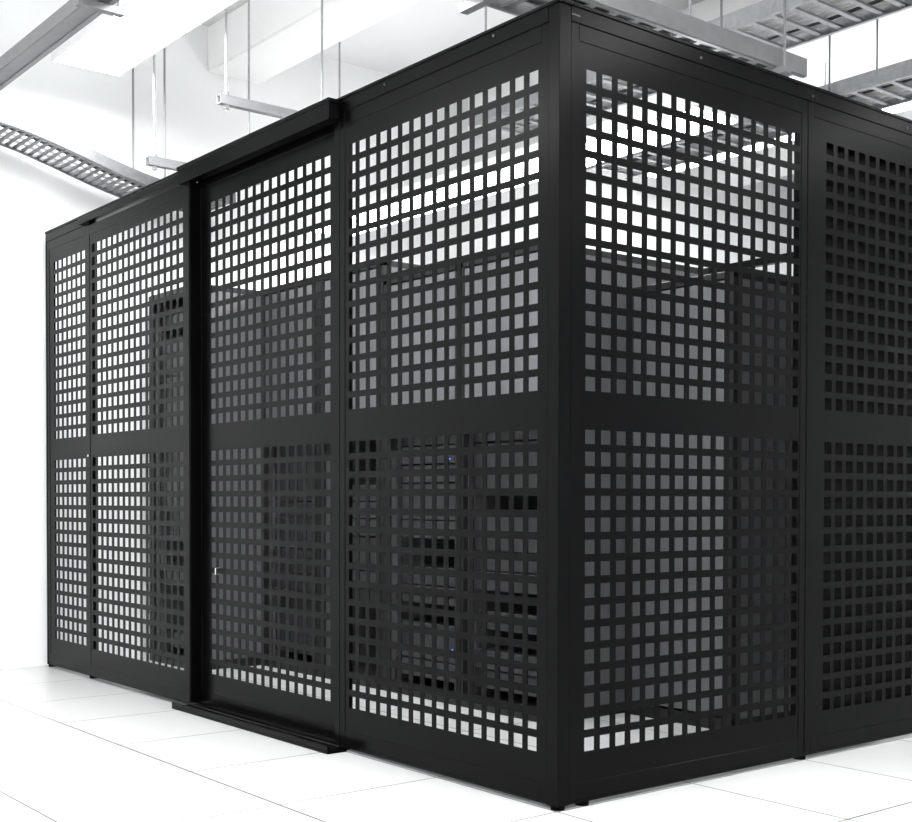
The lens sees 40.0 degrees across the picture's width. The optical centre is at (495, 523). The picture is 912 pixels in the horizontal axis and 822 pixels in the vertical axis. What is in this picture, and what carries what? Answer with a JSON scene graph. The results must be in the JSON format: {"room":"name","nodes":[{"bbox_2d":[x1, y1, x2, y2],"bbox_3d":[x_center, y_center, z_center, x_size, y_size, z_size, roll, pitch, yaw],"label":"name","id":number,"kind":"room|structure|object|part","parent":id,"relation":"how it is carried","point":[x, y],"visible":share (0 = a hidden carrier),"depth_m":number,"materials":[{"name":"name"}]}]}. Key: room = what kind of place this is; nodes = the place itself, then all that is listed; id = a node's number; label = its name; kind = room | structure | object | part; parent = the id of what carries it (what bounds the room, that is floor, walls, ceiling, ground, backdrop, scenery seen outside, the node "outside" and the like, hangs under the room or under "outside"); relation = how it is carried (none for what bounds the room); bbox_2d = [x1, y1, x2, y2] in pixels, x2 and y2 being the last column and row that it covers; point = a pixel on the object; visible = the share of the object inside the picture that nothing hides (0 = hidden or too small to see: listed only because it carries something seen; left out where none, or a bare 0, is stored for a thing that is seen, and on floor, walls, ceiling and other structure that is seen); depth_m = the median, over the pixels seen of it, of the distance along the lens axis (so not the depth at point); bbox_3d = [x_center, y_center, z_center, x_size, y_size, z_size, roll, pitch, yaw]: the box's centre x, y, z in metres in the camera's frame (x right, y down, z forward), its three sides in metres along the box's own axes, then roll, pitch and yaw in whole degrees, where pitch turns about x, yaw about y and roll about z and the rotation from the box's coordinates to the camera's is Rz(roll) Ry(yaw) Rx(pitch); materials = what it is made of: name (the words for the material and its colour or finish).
{"room":"server room","nodes":[
{"label":"server room","id":0,"kind":"room"},
{"bbox_2d":[0,0,774,668],"bbox_3d":[-2.581,-1.106,7.051,13.400,3.800,0.200,-1,1,-40],"label":"wall","id":1,"kind":"structure","parent":0,"point":[92,108],"depth_m":7.20,"materials":[{"name":"white paint"}]},
{"bbox_2d":[0,657,911,821],"bbox_3d":[1.061,0.957,2.675,13.400,0.150,11.650,-1,1,-40],"label":"floor","id":2,"kind":"structure","parent":0,"point":[75,747],"depth_m":4.19,"materials":[{"name":"white tile"}]},
{"bbox_2d":[149,285,260,669],"bbox_3d":[-1.270,-0.260,7.441,1.400,2.100,0.596,-1,1,-40],"label":"rack","id":3,"kind":"object","parent":2,"relation":"on","point":[258,299],"visible":0.09,"depth_m":6.99,"materials":[{"name":"black metal"}]},
{"bbox_2d":[264,282,318,676],"bbox_3d":[-0.734,-0.253,7.106,1.000,2.100,0.596,-1,1,-40],"label":"rack","id":4,"kind":"object","parent":2,"relation":"on","point":[309,286],"visible":0.16,"depth_m":6.85,"materials":[{"name":"black metal"}]},
{"bbox_3d":[-1.111,-0.856,6.782,0.006,0.815,0.530,-1,1,-40],"label":"door","id":5,"kind":"part","parent":4,"relation":"part of","materials":[{"name":"grey metal"}]},
{"bbox_2d":[318,261,419,689],"bbox_3d":[-0.352,-0.244,6.643,1.000,2.100,0.596,-1,1,-40],"label":"rack","id":6,"kind":"object","parent":2,"relation":"on","point":[394,264],"visible":0.05,"depth_m":6.35,"materials":[{"name":"black metal"}]},
{"bbox_3d":[-0.729,-0.846,6.319,0.006,0.815,0.530,-1,1,-40],"label":"door","id":7,"kind":"part","parent":6,"relation":"part of","materials":[{"name":"grey metal"}]},
{"bbox_2d":[383,265,456,704],"bbox_3d":[0.030,-0.184,6.182,1.000,2.000,0.596,-1,1,-40],"label":"rack","id":8,"kind":"object","parent":2,"relation":"on","point":[452,269],"visible":0.15,"depth_m":5.94,"materials":[{"name":"black metal"}]},
{"bbox_3d":[-0.347,-0.787,5.858,0.006,0.715,0.530,-1,1,-40],"label":"door","id":9,"kind":"part","parent":8,"relation":"part of","materials":[{"name":"grey metal"}]},
{"bbox_2d":[45,0,911,810],"bbox_3d":[0.203,-0.395,6.452,3.685,2.412,4.223,-1,1,-40],"label":"cage","id":10,"kind":"object","parent":2,"relation":"on","point":[848,423],"visible":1,"depth_m":4.44,"materials":[{"name":"black metal"}]},
{"bbox_3d":[-2.286,-0.390,6.733,0.035,2.330,0.586,-1,1,-40],"label":"panel frame","id":11,"kind":"part","parent":10,"relation":"part of","materials":[{"name":"black metal"}]},
{"bbox_3d":[-1.715,-0.365,5.992,0.030,2.300,1.176,-1,1,-40],"label":"sliding door frame","id":12,"kind":"part","parent":10,"relation":"part of","materials":[{"name":"black metal"}]},
{"bbox_3d":[-0.941,-0.357,5.136,0.035,2.330,1.161,-1,1,-40],"label":"sliding door fixed frame","id":13,"kind":"part","parent":10,"relation":"part of","materials":[{"name":"black metal"}]},
{"bbox_3d":[-0.195,-0.339,4.203,0.035,2.330,1.151,-1,1,-40],"label":"panel frame","id":14,"kind":"part","parent":10,"relation":"part of","materials":[{"name":"black metal"}]},
{"bbox_3d":[0.657,-0.336,4.122,1.151,2.330,0.035,-1,1,-40],"label":"panel frame","id":15,"kind":"part","parent":10,"relation":"part of","materials":[{"name":"black metal"}]},
{"bbox_3d":[1.565,-0.347,4.872,1.196,2.330,0.035,-1,1,-40],"label":"panel frame","id":16,"kind":"part","parent":10,"relation":"part of","materials":[{"name":"black metal"}]},
{"bbox_2d":[461,245,708,721],"bbox_3d":[0.413,-0.175,5.719,1.000,2.000,0.596,-1,1,-40],"label":"rack","id":17,"kind":"object","parent":2,"relation":"on","point":[533,251],"visible":0.21,"depth_m":5.43,"materials":[{"name":"black metal"}]},
{"bbox_3d":[0.035,-0.778,5.396,0.006,0.715,0.530,-1,1,-40],"label":"door","id":18,"kind":"part","parent":17,"relation":"part of","materials":[{"name":"grey metal"}]},
{"bbox_2d":[631,271,792,728],"bbox_3d":[1.146,-0.095,5.540,1.000,1.850,0.590,-1,1,-40],"label":"rack","id":19,"kind":"object","parent":2,"relation":"on","point":[636,301],"visible":0.26,"depth_m":5.16,"materials":[{"name":"black metal"}]},
{"bbox_3d":[0.767,-0.103,5.226,0.006,1.755,0.524,-1,1,-40],"label":"door","id":20,"kind":"part","parent":19,"relation":"part of","materials":[{"name":"grey metal"}]},
{"bbox_2d":[202,0,911,126],"bbox_3d":[1.070,-2.992,2.603,13.400,0.150,11.650,-1,1,-40],"label":"ceiling","id":21,"kind":"structure","parent":0,"point":[422,29],"depth_m":7.81,"materials":[{"name":"white paint"}]},
{"bbox_2d":[0,0,124,90],"bbox_3d":[-0.832,-2.544,4.252,0.200,0.815,6.201,-1,1,-40],"label":"cable tray","id":22,"kind":"object","parent":21,"relation":"hanging from","point":[73,16],"visible":1,"depth_m":5.64,"materials":[{"name":"grey paint"}]},
{"bbox_2d":[0,48,235,211],"bbox_3d":[-2.593,-2.398,6.536,2.551,1.197,0.460,-1,1,-40],"label":"cable tray","id":23,"kind":"object","parent":21,"relation":"hanging from","point":[38,142],"visible":0.62,"depth_m":6.77,"materials":[{"name":"metal"}]},
{"bbox_2d":[51,0,238,76],"bbox_3d":[0.789,-2.626,3.027,0.374,0.600,9.250,-1,1,-40],"label":"ceiling light fixture","id":24,"kind":"object","parent":21,"relation":"hanging from","point":[109,44],"depth_m":6.09,"materials":[{"name":"white plastic"}]},
{"bbox_2d":[146,0,259,188],"bbox_3d":[-1.583,-2.435,6.812,0.660,1.130,0.040,-1,1,-40],"label":"channel","id":25,"kind":"object","parent":21,"relation":"hanging from","point":[155,162],"visible":0.55,"depth_m":6.65,"materials":[{"name":"grey paint"}]},
{"bbox_2d":[217,0,322,118],"bbox_3d":[-1.085,-2.493,6.223,0.640,0.990,0.040,-1,1,-40],"label":"channel","id":26,"kind":"object","parent":21,"relation":"hanging from","point":[225,100],"visible":0.57,"depth_m":6.13,"materials":[{"name":"grey paint"}]},
{"bbox_2d":[208,0,418,83],"bbox_3d":[1.975,-2.789,3.355,0.350,0.280,11.250,-1,1,-40],"label":"ceiling beam","id":27,"kind":"structure","parent":21,"relation":"hanging from","point":[284,34],"depth_m":7.07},
{"bbox_2d":[307,0,737,235],"bbox_3d":[-0.051,-2.405,6.716,0.324,1.180,3.200,-1,1,-40],"label":"cable tray","id":28,"kind":"object","parent":21,"relation":"hanging from","point":[652,115],"depth_m":6.31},
{"bbox_2d":[459,0,806,78],"bbox_3d":[0.602,-2.473,5.179,1.851,0.985,0.400,-1,1,-40],"label":"cable tray","id":29,"kind":"object","parent":21,"relation":"hanging from","point":[647,13],"visible":0.42,"depth_m":5.17,"materials":[{"name":"grey paint"}]},
{"bbox_2d":[468,0,806,140],"bbox_3d":[3.517,-2.809,4.629,0.350,0.280,11.250,-1,1,-40],"label":"ceiling beam","id":30,"kind":"structure","parent":21,"relation":"hanging from","point":[706,10],"depth_m":7.23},
{"bbox_2d":[468,0,911,133],"bbox_3d":[3.032,-2.678,4.393,0.550,0.535,9.501,-1,1,-40],"label":"ladder","id":31,"kind":"object","parent":21,"relation":"hanging from","point":[762,21],"visible":0.38,"depth_m":6.26,"materials":[{"name":"metal"}]},
{"bbox_2d":[586,19,911,178],"bbox_3d":[3.803,-2.638,5.031,0.500,0.635,9.502,-1,1,-40],"label":"cable tray","id":32,"kind":"object","parent":21,"relation":"hanging from","point":[891,85],"visible":0.35,"depth_m":7.08,"materials":[{"name":"metal"}]},
{"bbox_2d":[648,62,911,177],"bbox_3d":[4.095,-2.770,5.853,0.324,0.400,9.400,-1,1,-40],"label":"ceiling light fixture","id":33,"kind":"object","parent":21,"relation":"hanging from","point":[907,106],"depth_m":8.69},
{"bbox_2d":[690,110,911,192],"bbox_3d":[5.290,-2.832,6.094,0.350,0.280,11.250,-1,1,-40],"label":"ceiling beam","id":34,"kind":"structure","parent":21,"relation":"hanging from","point":[907,114],"depth_m":9.91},
{"bbox_2d":[780,174,793,275],"bbox_3d":[6.153,-1.084,6.843,0.200,3.800,11.250,-1,1,-40],"label":"wall","id":35,"kind":"structure","parent":0,"point":[783,190],"depth_m":11.02,"materials":[{"name":"white paint"}]}
]}

